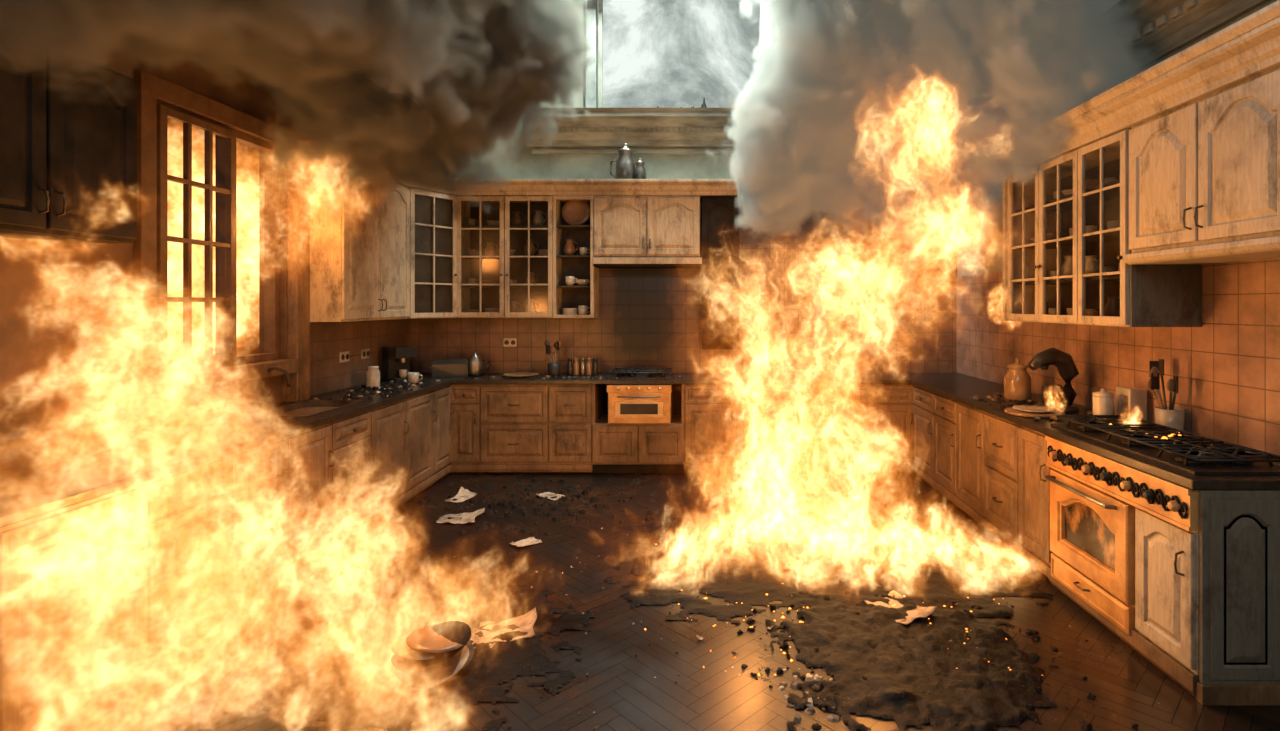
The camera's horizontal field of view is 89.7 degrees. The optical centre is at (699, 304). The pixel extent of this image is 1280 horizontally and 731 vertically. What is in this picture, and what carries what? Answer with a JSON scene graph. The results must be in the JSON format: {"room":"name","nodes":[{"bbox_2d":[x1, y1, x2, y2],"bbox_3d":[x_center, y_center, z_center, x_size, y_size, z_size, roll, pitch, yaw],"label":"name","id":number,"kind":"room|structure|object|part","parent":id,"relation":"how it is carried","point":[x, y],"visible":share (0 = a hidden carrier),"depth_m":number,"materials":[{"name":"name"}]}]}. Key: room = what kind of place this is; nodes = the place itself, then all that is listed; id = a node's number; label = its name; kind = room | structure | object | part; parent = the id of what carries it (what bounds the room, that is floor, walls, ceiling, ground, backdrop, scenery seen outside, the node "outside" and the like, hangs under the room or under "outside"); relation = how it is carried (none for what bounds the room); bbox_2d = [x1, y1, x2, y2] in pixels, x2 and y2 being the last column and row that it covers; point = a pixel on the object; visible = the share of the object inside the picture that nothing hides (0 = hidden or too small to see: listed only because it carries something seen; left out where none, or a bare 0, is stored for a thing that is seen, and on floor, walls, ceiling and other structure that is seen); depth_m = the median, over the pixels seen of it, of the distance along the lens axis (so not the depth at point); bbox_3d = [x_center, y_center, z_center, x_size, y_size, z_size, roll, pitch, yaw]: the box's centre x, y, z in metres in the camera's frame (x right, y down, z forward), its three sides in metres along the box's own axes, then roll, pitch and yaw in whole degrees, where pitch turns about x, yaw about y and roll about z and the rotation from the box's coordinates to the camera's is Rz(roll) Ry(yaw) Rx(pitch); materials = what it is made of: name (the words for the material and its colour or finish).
{"room":"fire-damaged room","nodes":[
{"label":"fire-damaged room","id":0,"kind":"room"},
{"bbox_2d":[0,0,409,469],"bbox_3d":[-3.175,-0.950,2.825,0.150,5.400,8.050,0,0,0],"label":"wall","id":1,"kind":"structure","parent":0,"point":[307,69],"depth_m":3.61,"materials":[{"name":"paint"}]},
{"bbox_2d":[0,25,136,242],"bbox_3d":[-2.886,-0.700,2.680,0.397,0.800,0.860,0,0,0],"label":"upper cabinet","id":2,"kind":"object","parent":1,"relation":"attached to","point":[68,121],"visible":1,"depth_m":2.76,"materials":[{"name":"brown wood"}]},
{"bbox_2d":[127,69,306,396],"bbox_3d":[-3.115,-0.395,4.160,0.270,1.790,1.400,0,0,0],"label":"window","id":3,"kind":"structure","parent":1,"relation":"in","point":[151,299],"depth_m":3.97,"materials":[{"name":"brown wood"}]},
{"bbox_2d":[282,157,309,401],"bbox_3d":[-3.039,-0.190,4.815,0.119,1.820,0.150,0,0,0],"label":"trim","id":4,"kind":"structure","parent":1,"relation":"attached to","point":[298,168],"depth_m":4.75,"materials":[{"name":"brown wood"}]},
{"bbox_2d":[308,160,409,321],"bbox_3d":[-2.886,-0.490,5.465,0.397,1.240,1.130,0,0,0],"label":"upper cabinet","id":5,"kind":"object","parent":1,"relation":"attached to","point":[360,218],"visible":0.99,"depth_m":5.08,"materials":[{"name":"paint"}]},
{"bbox_2d":[310,319,410,395],"bbox_3d":[-3.094,0.407,5.869,0.011,0.634,1.938,0,0,0],"label":"wall tiles","id":6,"kind":"structure","parent":1,"relation":"attached to","point":[327,339],"depth_m":5.62,"materials":[{"name":"beige tile"}]},
{"bbox_2d":[340,351,348,362],"bbox_3d":[-3.080,0.450,5.550,0.012,0.090,0.140,0,0,0],"label":"power socket","id":7,"kind":"object","parent":6,"relation":"attached to","point":[344,356],"visible":1,"depth_m":5.54,"materials":[{"name":"white plastic"}]},
{"bbox_2d":[361,348,369,358],"bbox_3d":[-3.080,0.450,5.900,0.012,0.090,0.140,0,0,0],"label":"power socket","id":8,"kind":"object","parent":6,"relation":"attached to","point":[365,353],"visible":1,"depth_m":5.89,"materials":[{"name":"white plastic"}]},
{"bbox_2d":[408,187,456,318],"bbox_3d":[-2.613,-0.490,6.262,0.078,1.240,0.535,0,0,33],"label":"upper cabinet","id":9,"kind":"object","parent":1,"relation":"attached to","point":[435,268],"visible":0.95,"depth_m":6.25,"materials":[{"name":"paint"}]},
{"bbox_2d":[415,219,456,317],"bbox_3d":[-2.785,-0.490,6.460,0.590,1.240,0.740,0,0,0],"label":"shelves","id":10,"kind":"object","parent":9,"relation":"in","point":[415,219],"visible":0.06,"depth_m":6.15,"materials":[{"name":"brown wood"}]},
{"bbox_2d":[64,463,1279,730],"bbox_3d":[-0.175,1.652,2.825,5.850,0.004,8.050,0,0,0],"label":"floor","id":11,"kind":"structure","parent":0,"point":[1128,689],"depth_m":3.30,"materials":[{"name":"brown wood"}]},
{"bbox_2d":[0,385,454,730],"bbox_3d":[-2.724,1.210,3.910,0.712,0.879,4.620,0,0,0],"label":"base cabinet","id":12,"kind":"object","parent":11,"relation":"on","point":[98,594],"visible":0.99,"depth_m":2.96,"materials":[{"name":"brown wood"}]},
{"bbox_2d":[0,373,1279,527],"bbox_3d":[-0.175,0.747,4.218,5.820,0.043,5.235,0,0,0],"label":"countertop","id":13,"kind":"structure","parent":12,"relation":"on","point":[37,488],"depth_m":3.45,"materials":[{"name":"stone"}]},
{"bbox_2d":[257,366,290,410],"bbox_3d":[-2.939,0.573,4.454,0.221,0.301,0.126,0,0,0],"label":"kitchen faucet","id":14,"kind":"object","parent":13,"relation":"on","point":[263,399],"visible":0.96,"depth_m":4.41,"materials":[{"name":"metal"}]},
{"bbox_2d":[239,400,364,416],"bbox_3d":[-2.765,0.805,4.500,0.450,0.170,0.700,0,0,0],"label":"sink","id":15,"kind":"object","parent":13,"relation":"in","point":[306,403],"visible":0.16,"depth_m":4.69,"materials":[{"name":"metal"}]},
{"bbox_2d":[366,366,379,387],"bbox_3d":[-2.860,0.628,5.600,0.110,0.190,0.108,0,0,0],"label":"storage jar","id":16,"kind":"object","parent":13,"relation":"on","point":[373,373],"visible":0.88,"depth_m":5.56,"materials":[{"name":"white ceramic"}]},
{"bbox_2d":[313,380,439,399],"bbox_3d":[-2.722,0.709,5.498,0.595,0.029,1.244,0,0,0],"label":"debris","id":17,"kind":"object","parent":13,"relation":"on","point":[391,389],"visible":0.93,"depth_m":5.41,"materials":[{"name":"brown ceramic"}]},
{"bbox_2d":[382,346,416,381],"bbox_3d":[-2.889,0.563,6.155,0.220,0.320,0.220,0,0,30],"label":"coffee maker","id":18,"kind":"object","parent":13,"relation":"on","point":[395,359],"visible":0.88,"depth_m":6.10,"materials":[{"name":"black plastic"}]},
{"bbox_2d":[407,372,422,383],"bbox_3d":[-2.612,0.671,5.844,0.123,0.104,0.104,0,0,35],"label":"ceramic mug","id":19,"kind":"object","parent":13,"relation":"on","point":[413,377],"visible":0.98,"depth_m":5.81,"materials":[{"name":"white ceramic"}]},
{"bbox_2d":[430,359,467,377],"bbox_3d":[-2.547,0.637,6.497,0.360,0.172,0.180,0,0,-20],"label":"toaster","id":20,"kind":"object","parent":13,"relation":"on","point":[440,367],"visible":0.98,"depth_m":6.42,"materials":[{"name":"black plastic"}]},
{"bbox_2d":[467,352,488,375],"bbox_3d":[-2.288,0.603,6.550,0.200,0.240,0.189,0,0,43],"label":"kettle","id":21,"kind":"object","parent":13,"relation":"on","point":[475,363],"visible":0.96,"depth_m":6.49,"materials":[{"name":"metal"}]},
{"bbox_2d":[503,372,538,377],"bbox_3d":[-1.804,0.708,6.450,0.360,0.030,0.360,0,0,0],"label":"serving tray","id":22,"kind":"object","parent":13,"relation":"on","point":[512,374],"visible":0.99,"depth_m":6.51,"materials":[{"name":"brown ceramic"}]},
{"bbox_2d":[544,340,560,375],"bbox_3d":[-1.491,0.535,6.498,0.155,0.375,0.173,0,0,0],"label":"utensil crock","id":23,"kind":"object","parent":13,"relation":"on","point":[553,368],"visible":0.99,"depth_m":6.45,"materials":[{"name":"metal"}]},
{"bbox_2d":[465,375,681,379],"bbox_3d":[-1.248,0.713,6.358,2.154,0.020,0.313,0,0,0],"label":"debris","id":24,"kind":"object","parent":13,"relation":"on","point":[547,376],"visible":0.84,"depth_m":6.34,"materials":[{"name":"brown wood"}]},
{"bbox_2d":[567,358,597,374],"bbox_3d":[-1.211,0.634,6.600,0.316,0.178,0.055,0,0,0],"label":"spice bottles","id":25,"kind":"object","parent":13,"relation":"on","point":[591,369],"visible":1,"depth_m":6.58,"materials":[{"name":"brown glass"}]},
{"bbox_2d":[608,368,672,378],"bbox_3d":[-0.590,0.692,6.490,0.620,0.065,0.480,0,0,0],"label":"gas cooktop","id":26,"kind":"object","parent":13,"relation":"in","point":[620,373],"visible":1,"depth_m":6.36,"materials":[{"name":"metal"}]},
{"bbox_2d":[1004,358,1030,400],"bbox_3d":[2.420,0.563,4.880,0.190,0.320,0.190,0,0,0],"label":"ceramic jar","id":27,"kind":"object","parent":13,"relation":"on","point":[1017,381],"visible":0.99,"depth_m":4.81,"materials":[{"name":"beige ceramic"}]},
{"bbox_2d":[970,392,1092,420],"bbox_3d":[2.352,0.712,4.604,0.550,0.023,1.254,0,0,0],"label":"debris","id":28,"kind":"object","parent":13,"relation":"on","point":[977,397],"visible":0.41,"depth_m":4.72,"materials":[{"name":"brown wood"}]},
{"bbox_2d":[1004,405,1064,419],"bbox_3d":[2.226,0.704,4.245,0.374,0.039,0.360,0,0,38],"label":"plates","id":29,"kind":"object","parent":13,"relation":"on","point":[1031,411],"visible":0.98,"depth_m":4.18,"materials":[{"name":"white ceramic"}]},
{"bbox_2d":[1028,348,1078,412],"bbox_3d":[2.443,0.514,4.427,0.338,0.438,0.280,0,0,21],"label":"stand mixer","id":30,"kind":"object","parent":13,"relation":"on","point":[1058,397],"visible":0.94,"depth_m":4.38,"materials":[{"name":"black plastic"}]},
{"bbox_2d":[1092,388,1113,418],"bbox_3d":[2.500,0.621,3.970,0.114,0.205,0.114,0,0,0],"label":"ceramic canister","id":31,"kind":"object","parent":13,"relation":"on","point":[1103,401],"visible":0.84,"depth_m":3.93,"materials":[{"name":"white ceramic"}]},
{"bbox_2d":[1116,387,1146,420],"bbox_3d":[2.659,0.618,3.950,0.101,0.210,0.140,0,0,0],"label":"caddy","id":32,"kind":"object","parent":13,"relation":"on","point":[1130,401],"visible":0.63,"depth_m":3.88,"materials":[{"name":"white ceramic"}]},
{"bbox_2d":[1051,415,1279,474],"bbox_3d":[2.340,0.692,3.290,0.460,0.065,1.120,0,0,0],"label":"gas cooktop","id":33,"kind":"object","parent":13,"relation":"in","point":[1220,459],"visible":0.96,"depth_m":3.10,"materials":[{"name":"metal"}]},
{"bbox_2d":[1095,417,1249,457],"bbox_3d":[2.358,0.658,3.295,0.268,0.014,1.017,0,0,8],"label":"debris","id":34,"kind":"object","parent":33,"relation":"on","point":[1201,454],"visible":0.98,"depth_m":3.19,"materials":[{"name":"brown wood"}]},
{"bbox_2d":[1147,359,1184,430],"bbox_3d":[2.643,0.518,3.619,0.160,0.410,0.163,0,0,-27],"label":"utensil crock","id":35,"kind":"object","parent":13,"relation":"on","point":[1171,416],"visible":0.77,"depth_m":3.60,"materials":[{"name":"white ceramic"}]},
{"bbox_2d":[133,581,595,730],"bbox_3d":[-1.400,1.643,3.100,1.700,0.034,1.400,0,0,0],"label":"debris pile","id":36,"kind":"object","parent":11,"relation":"on","point":[343,667],"visible":0.91,"depth_m":2.91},
{"bbox_2d":[390,621,473,689],"bbox_3d":[-1.206,1.572,2.879,0.362,0.154,0.345,0,0,0],"label":"bowl","id":37,"kind":"object","parent":36,"relation":"on","point":[427,657],"visible":1,"depth_m":2.83,"materials":[{"name":"white ceramic"},{"name":"brown ceramic"},{"name":"ash"}]},
{"bbox_2d":[470,628,500,647],"bbox_3d":[-1.067,1.633,3.106,0.160,0.027,0.218,0,0,0],"label":"debris","id":38,"kind":"object","parent":36,"relation":"on","point":[475,630],"visible":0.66,"depth_m":3.17,"materials":[{"name":"white paper"}]},
{"bbox_2d":[472,607,536,643],"bbox_3d":[-0.980,1.616,3.223,0.306,0.059,0.220,0,0,-12],"label":"paper sheet","id":39,"kind":"object","parent":36,"relation":"on","point":[526,621],"visible":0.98,"depth_m":3.25,"materials":[{"name":"white paper"}]},
{"bbox_2d":[436,508,484,523],"bbox_3d":[-1.841,1.618,4.909,0.336,0.055,0.220,0,0,0],"label":"paper sheet","id":40,"kind":"object","parent":11,"relation":"on","point":[466,517],"visible":1,"depth_m":4.91,"materials":[{"name":"white paper"}]},
{"bbox_2d":[444,486,476,502],"bbox_3d":[-2.035,1.613,5.444,0.164,0.066,0.236,0,0,17],"label":"paper sheet","id":41,"kind":"object","parent":11,"relation":"on","point":[466,494],"visible":1,"depth_m":5.48,"materials":[{"name":"white paper"}]},
{"bbox_2d":[450,384,592,472],"bbox_3d":[-1.740,1.210,6.493,1.380,0.879,0.674,0,0,0],"label":"base cabinet","id":42,"kind":"object","parent":11,"relation":"on","point":[496,428],"visible":0.99,"depth_m":6.20,"materials":[{"name":"brown wood"}]},
{"bbox_2d":[509,537,541,546],"bbox_3d":[-1.201,1.635,4.422,0.196,0.021,0.133,0,0,-45],"label":"paper sheet","id":43,"kind":"object","parent":11,"relation":"on","point":[531,540],"visible":1,"depth_m":4.42,"materials":[{"name":"white paper"}]},
{"bbox_2d":[400,478,657,535],"bbox_3d":[-1.357,1.630,5.301,2.002,0.040,1.469,0,0,0],"label":"debris","id":44,"kind":"object","parent":11,"relation":"on","point":[489,513],"visible":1,"depth_m":5.25,"materials":[{"name":"brown wood"}]},
{"bbox_2d":[536,492,564,499],"bbox_3d":[-1.277,1.634,5.500,0.224,0.024,0.151,0,0,30],"label":"paper sheet","id":45,"kind":"object","parent":11,"relation":"on","point":[545,494],"visible":0.96,"depth_m":5.52,"materials":[{"name":"white paper"}]},
{"bbox_2d":[592,384,684,472],"bbox_3d":[-0.600,1.210,6.513,0.900,0.879,0.633,0,0,0],"label":"base cabinet","id":46,"kind":"object","parent":11,"relation":"on","point":[616,447],"visible":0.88,"depth_m":6.20,"materials":[{"name":"brown wood"}]},
{"bbox_2d":[607,384,671,422],"bbox_3d":[-0.585,0.956,6.356,0.620,0.366,0.508,0,0,0],"label":"built-in oven","id":47,"kind":"object","parent":46,"relation":"in","point":[627,403],"visible":0.98,"depth_m":6.14,"materials":[{"name":"beige metal"}]},
{"bbox_2d":[418,493,1158,728],"bbox_3d":[0.000,1.646,3.899,3.818,0.008,3.416,0,0,0],"label":"debris","id":48,"kind":"object","parent":11,"relation":"on","point":[596,727],"visible":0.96,"depth_m":3.31,"materials":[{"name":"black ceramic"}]},
{"bbox_2d":[685,384,913,472],"bbox_3d":[0.965,1.210,6.493,2.230,0.879,0.674,0,0,0],"label":"base cabinet","id":49,"kind":"object","parent":11,"relation":"on","point":[730,428],"visible":1,"depth_m":6.20,"materials":[{"name":"brown wood"}]},
{"bbox_2d":[778,668,841,723],"bbox_3d":[0.484,1.640,2.716,0.302,0.020,0.387,0,0,0],"label":"rubble","id":50,"kind":"object","parent":11,"relation":"on","point":[808,677],"visible":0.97,"depth_m":2.71,"materials":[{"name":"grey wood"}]},
{"bbox_2d":[604,518,1052,622],"bbox_3d":[0.750,1.643,4.100,2.700,0.034,1.700,0,0,0],"label":"debris pile","id":51,"kind":"object","parent":11,"relation":"on","point":[734,566],"visible":0.94,"depth_m":3.93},
{"bbox_2d":[635,544,1042,675],"bbox_3d":[0.699,1.642,3.624,2.018,0.009,1.569,0,0,0],"label":"glowing embers","id":52,"kind":"object","parent":11,"relation":"on","point":[791,660],"visible":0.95,"depth_m":3.31,"materials":[{"name":"brown wood"}]},
{"bbox_2d":[765,591,1067,730],"bbox_3d":[1.000,1.632,3.000,1.320,0.057,1.440,0,0,0],"label":"debris pile","id":53,"kind":"object","parent":11,"relation":"on","point":[898,686],"visible":0.95,"depth_m":2.89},
{"bbox_2d":[865,591,936,624],"bbox_3d":[1.072,1.613,3.445,0.238,0.066,0.337,0,0,-27],"label":"paper sheet","id":54,"kind":"object","parent":53,"relation":"on","point":[919,612],"visible":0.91,"depth_m":3.39,"materials":[{"name":"white paper"}]},
{"bbox_2d":[892,595,1049,687],"bbox_3d":[1.275,1.634,3.175,0.470,0.008,0.871,0,0,0],"label":"glowing embers","id":55,"kind":"object","parent":53,"relation":"on","point":[966,625],"visible":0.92,"depth_m":3.15,"materials":[{"name":"brown wood"}]},
{"bbox_2d":[735,567,1138,729],"bbox_3d":[0.948,1.636,3.246,1.532,0.021,1.541,0,0,0],"label":"debris","id":56,"kind":"object","parent":11,"relation":"on","point":[1086,725],"visible":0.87,"depth_m":3.04,"materials":[{"name":"brown wood"}]},
{"bbox_2d":[913,386,1052,577],"bbox_3d":[2.373,1.210,4.985,0.714,0.879,2.430,0,0,0],"label":"base cabinet","id":57,"kind":"object","parent":11,"relation":"on","point":[992,468],"visible":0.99,"depth_m":4.55,"materials":[{"name":"brown wood"}]},
{"bbox_2d":[1049,490,1279,704],"bbox_3d":[2.379,1.210,3.210,0.722,0.880,1.150,0,0,0],"label":"base cabinet","id":58,"kind":"object","parent":11,"relation":"on","point":[1207,601],"visible":0.92,"depth_m":2.65,"materials":[{"name":"paint"}]},
{"bbox_2d":[1045,436,1198,634],"bbox_3d":[2.352,1.200,3.220,0.736,0.860,1.104,0,0,0],"label":"range oven","id":59,"kind":"object","parent":58,"relation":"in","point":[1094,498],"visible":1,"depth_m":3.26,"materials":[{"name":"beige metal"}]},
{"bbox_2d":[410,0,956,404],"bbox_3d":[-0.175,-0.950,6.925,6.150,5.400,0.150,0,0,0],"label":"wall","id":60,"kind":"structure","parent":0,"point":[855,146],"depth_m":6.85,"materials":[{"name":"paint"}]},
{"bbox_2d":[457,196,552,317],"bbox_3d":[-1.980,-0.490,6.644,0.980,1.240,0.383,0,0,0],"label":"upper cabinet","id":61,"kind":"object","parent":60,"relation":"attached to","point":[501,266],"visible":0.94,"depth_m":6.75,"materials":[{"name":"paint"}]},
{"bbox_2d":[463,210,547,311],"bbox_3d":[-1.995,-0.436,6.670,0.951,1.094,0.193,0,0,0],"label":"crockery","id":62,"kind":"object","parent":61,"relation":"in","point":[538,219],"visible":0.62,"depth_m":6.63,"materials":[{"name":"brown ceramic"}]},
{"bbox_2d":[296,140,737,200],"bbox_3d":[-1.350,-1.183,5.855,3.460,0.145,1.950,0,0,0],"label":"trim","id":63,"kind":"structure","parent":61,"relation":"attached to","point":[355,153],"depth_m":6.39,"materials":[{"name":"paint"}]},
{"bbox_2d":[610,143,645,178],"bbox_3d":[-0.742,-1.467,6.620,0.376,0.420,0.210,0,0,0],"label":"urn","id":64,"kind":"object","parent":63,"relation":"on","point":[625,164],"visible":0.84,"depth_m":6.56,"materials":[{"name":"metal"}]},
{"bbox_2d":[553,195,598,317],"bbox_3d":[-1.285,-0.490,6.657,0.410,1.240,0.355,0,0,0],"label":"upper cabinet","id":65,"kind":"object","parent":60,"relation":"attached to","point":[577,265],"visible":0.84,"depth_m":6.71,"materials":[{"name":"paint"}]},
{"bbox_2d":[562,201,589,314],"bbox_3d":[-1.282,-0.505,6.658,0.316,1.233,0.209,0,0,0],"label":"crockery","id":66,"kind":"object","parent":65,"relation":"in","point":[573,212],"visible":0.89,"depth_m":6.65,"materials":[{"name":"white ceramic"}]},
{"bbox_2d":[520,108,740,153],"bbox_3d":[-0.715,-1.821,6.715,2.270,0.418,0.268,0,0,0],"label":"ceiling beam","id":67,"kind":"structure","parent":60,"relation":"attached to","point":[543,127],"depth_m":6.71,"materials":[{"name":"painted wood"}]},
{"bbox_2d":[657,98,738,107],"bbox_3d":[-0.012,-2.098,6.718,0.886,0.136,0.177,0,0,0],"label":"debris","id":68,"kind":"object","parent":67,"relation":"on","point":[703,105],"visible":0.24,"depth_m":6.66,"materials":[{"name":"brown wood"}]},
{"bbox_2d":[594,196,699,256],"bbox_3d":[-0.540,-0.800,6.636,1.080,0.620,0.397,0,0,0],"label":"upper cabinet","id":69,"kind":"object","parent":60,"relation":"attached to","point":[624,226],"visible":0.99,"depth_m":6.48,"materials":[{"name":"paint"}]},
{"bbox_2d":[593,257,701,267],"bbox_3d":[-0.530,-0.438,6.630,1.100,0.095,0.340,0,0,0],"label":"extractor hood","id":70,"kind":"object","parent":69,"relation":"attached to","point":[598,262],"visible":1,"depth_m":6.46,"materials":[{"name":"brown wood"}]},
{"bbox_2d":[586,0,771,114],"bbox_3d":[-0.245,-2.790,6.880,2.010,1.520,0.180,0,0,0],"label":"window","id":71,"kind":"structure","parent":60,"relation":"in","point":[594,8],"depth_m":6.81,"materials":[{"name":"paint"}]},
{"bbox_2d":[411,244,955,372],"bbox_3d":[-0.175,0.037,6.843,5.820,1.374,0.011,0,0,0],"label":"wall tiles","id":72,"kind":"structure","parent":60,"relation":"attached to","point":[804,308],"depth_m":6.84,"materials":[{"name":"beige tile"}]},
{"bbox_2d":[503,338,516,346],"bbox_3d":[-2.028,0.400,6.830,0.140,0.090,0.012,0,0,0],"label":"power socket","id":73,"kind":"object","parent":72,"relation":"attached to","point":[507,342],"visible":1,"depth_m":6.83,"materials":[{"name":"white plastic"}]},
{"bbox_2d":[702,197,738,348],"bbox_3d":[0.210,-0.325,6.656,0.380,1.550,0.358,0,0,0],"label":"upper cabinet","id":74,"kind":"object","parent":60,"relation":"attached to","point":[720,215],"visible":1,"depth_m":6.48,"materials":[{"name":"brown wood"}]},
{"bbox_2d":[957,0,1277,456],"bbox_3d":[2.825,-0.950,2.825,0.150,5.400,8.050,0,0,0],"label":"wall","id":75,"kind":"structure","parent":0,"point":[997,40],"depth_m":6.00,"materials":[{"name":"ceramic tile"},{"name":"plaster"}]},
{"bbox_2d":[1003,178,1009,320],"bbox_3d":[2.530,-0.425,4.915,0.400,1.090,0.030,0,0,0],"label":"panel","id":76,"kind":"object","parent":75,"relation":"attached to","point":[1005,180],"visible":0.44,"depth_m":4.90,"materials":[{"name":"paint"}]},
{"bbox_2d":[1008,128,1201,326],"bbox_3d":[2.518,-0.425,4.168,0.433,1.090,1.363,0,0,0],"label":"upper cabinet","id":77,"kind":"object","parent":75,"relation":"attached to","point":[1029,287],"depth_m":4.17,"materials":[{"name":"paint"}]},
{"bbox_2d":[1030,177,1119,316],"bbox_3d":[2.547,-0.352,4.197,0.194,0.906,1.285,0,0,0],"label":"crockery","id":78,"kind":"object","parent":77,"relation":"in","point":[1112,308],"visible":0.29,"depth_m":4.13,"materials":[{"name":"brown ceramic"}]},
{"bbox_2d":[990,0,1279,176],"bbox_3d":[2.440,-1.066,3.160,0.480,0.190,3.400,0,0,0],"label":"trim","id":79,"kind":"structure","parent":77,"relation":"attached to","point":[1249,47],"depth_m":3.14,"materials":[{"name":"paint"}]},
{"bbox_3d":[2.542,-0.080,3.493,0.385,0.400,0.012,0,0,0],"label":"cabinet side panel","id":80,"kind":"part","parent":77,"relation":"part of","materials":[{"name":"wood"}]},
{"bbox_2d":[946,0,1268,160],"bbox_3d":[2.630,-1.645,2.700,0.238,0.350,7.700,0,0,0],"label":"ceiling beam","id":81,"kind":"structure","parent":75,"relation":"attached to","point":[1129,36],"depth_m":4.29,"materials":[{"name":"wood"}]},
{"bbox_2d":[956,258,1279,455],"bbox_3d":[2.744,0.212,4.019,0.011,1.024,5.638,0,0,0],"label":"wall tiles","id":82,"kind":"structure","parent":75,"relation":"attached to","point":[1227,368],"depth_m":3.60,"materials":[{"name":"beige tile"}]},
{"bbox_2d":[1129,66,1279,252],"bbox_3d":[2.511,-0.625,3.000,0.447,0.690,0.970,0,0,0],"label":"upper cabinet","id":83,"kind":"object","parent":75,"relation":"attached to","point":[1205,170],"visible":1,"depth_m":2.93,"materials":[{"name":"paint"}]},
{"bbox_2d":[1123,236,1279,264],"bbox_3d":[2.515,-0.247,2.510,0.430,0.055,1.950,0,0,0],"label":"trim","id":84,"kind":"structure","parent":83,"relation":"attached to","point":[1269,247],"depth_m":2.96,"materials":[{"name":"paint"}]},
{"label":"outside","id":85,"kind":"structure","parent":0,"visible":0},
{"bbox_2d":[168,118,258,359],"bbox_3d":[-5.300,-1.350,5.000,0.200,6.000,8.000,0,0,0],"label":"fire","id":86,"kind":"structure","parent":85,"point":[247,157],"depth_m":6.69,"materials":[{"name":"orange"}]}
]}

